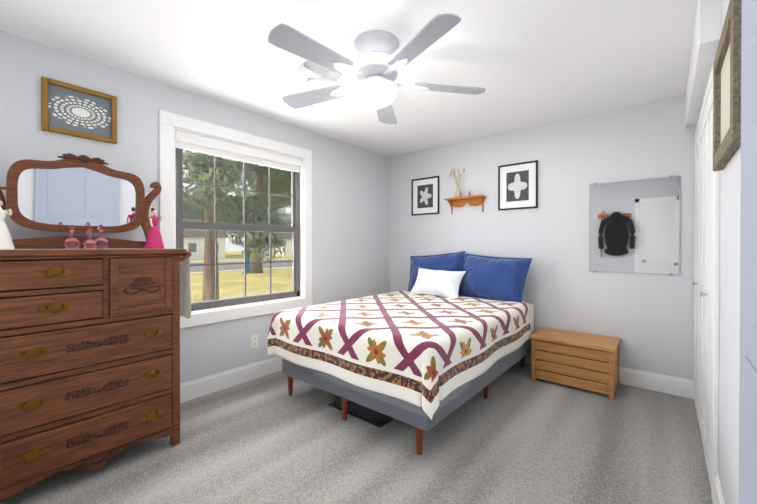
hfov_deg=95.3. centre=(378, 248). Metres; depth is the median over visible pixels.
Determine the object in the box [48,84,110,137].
art
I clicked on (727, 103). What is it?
picture
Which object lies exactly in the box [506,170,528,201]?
art
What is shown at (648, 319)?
wall
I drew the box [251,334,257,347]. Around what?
electrical outlet plate
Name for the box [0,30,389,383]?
wall
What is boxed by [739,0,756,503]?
door
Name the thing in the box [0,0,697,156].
ceiling
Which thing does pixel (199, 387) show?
baseboard
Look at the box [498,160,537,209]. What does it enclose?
picture
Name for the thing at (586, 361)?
chest
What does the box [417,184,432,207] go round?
art
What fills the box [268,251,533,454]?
bed
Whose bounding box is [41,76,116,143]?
picture
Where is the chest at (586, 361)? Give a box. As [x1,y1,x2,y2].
[530,327,620,399]
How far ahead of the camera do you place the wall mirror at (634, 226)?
2.98 m
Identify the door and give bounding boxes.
[686,0,721,503]
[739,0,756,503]
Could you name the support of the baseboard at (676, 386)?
attached to the wall at (648, 319)
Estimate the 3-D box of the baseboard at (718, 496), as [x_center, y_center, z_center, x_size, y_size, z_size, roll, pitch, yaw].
[0.692,1.140,0.546,0.014,0.148,2.920,0,0,40]
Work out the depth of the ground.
18.92 m
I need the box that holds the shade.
[175,130,301,171]
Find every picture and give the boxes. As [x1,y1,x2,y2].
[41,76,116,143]
[411,176,438,215]
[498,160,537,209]
[713,0,741,170]
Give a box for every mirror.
[0,153,161,248]
[589,175,679,275]
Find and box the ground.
[190,251,291,302]
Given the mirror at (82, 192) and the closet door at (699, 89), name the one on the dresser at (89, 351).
the mirror at (82, 192)
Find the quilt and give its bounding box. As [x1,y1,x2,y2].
[268,291,530,419]
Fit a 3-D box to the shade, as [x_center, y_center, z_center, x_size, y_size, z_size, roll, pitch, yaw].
[-1.203,-0.854,3.136,0.068,0.130,1.202,0,0,40]
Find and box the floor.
[0,362,712,503]
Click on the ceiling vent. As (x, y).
(309, 70)
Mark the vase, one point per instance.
(458, 193)
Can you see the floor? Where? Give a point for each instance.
(517, 436)
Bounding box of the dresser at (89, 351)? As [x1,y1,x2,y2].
[0,153,191,500]
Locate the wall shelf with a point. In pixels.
(476, 200)
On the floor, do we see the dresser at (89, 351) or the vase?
the dresser at (89, 351)
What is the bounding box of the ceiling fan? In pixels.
[268,14,485,123]
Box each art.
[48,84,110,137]
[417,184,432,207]
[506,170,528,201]
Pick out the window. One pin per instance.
(202, 144)
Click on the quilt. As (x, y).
(416, 350)
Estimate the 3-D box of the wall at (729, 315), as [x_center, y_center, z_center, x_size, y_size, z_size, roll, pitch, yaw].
[1.203,-0.009,1.025,0.150,2.440,4.620,0,0,40]
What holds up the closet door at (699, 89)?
attached to the wall at (729, 315)
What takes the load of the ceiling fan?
hanging from the ceiling
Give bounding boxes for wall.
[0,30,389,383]
[390,94,696,379]
[719,0,740,503]
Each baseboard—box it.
[180,356,281,402]
[518,352,693,398]
[714,475,724,503]
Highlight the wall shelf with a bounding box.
[444,195,485,213]
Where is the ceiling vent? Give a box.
[299,61,341,82]
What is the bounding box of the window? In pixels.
[159,110,311,328]
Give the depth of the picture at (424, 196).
4.33 m
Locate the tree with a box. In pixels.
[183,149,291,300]
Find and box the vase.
[450,169,477,196]

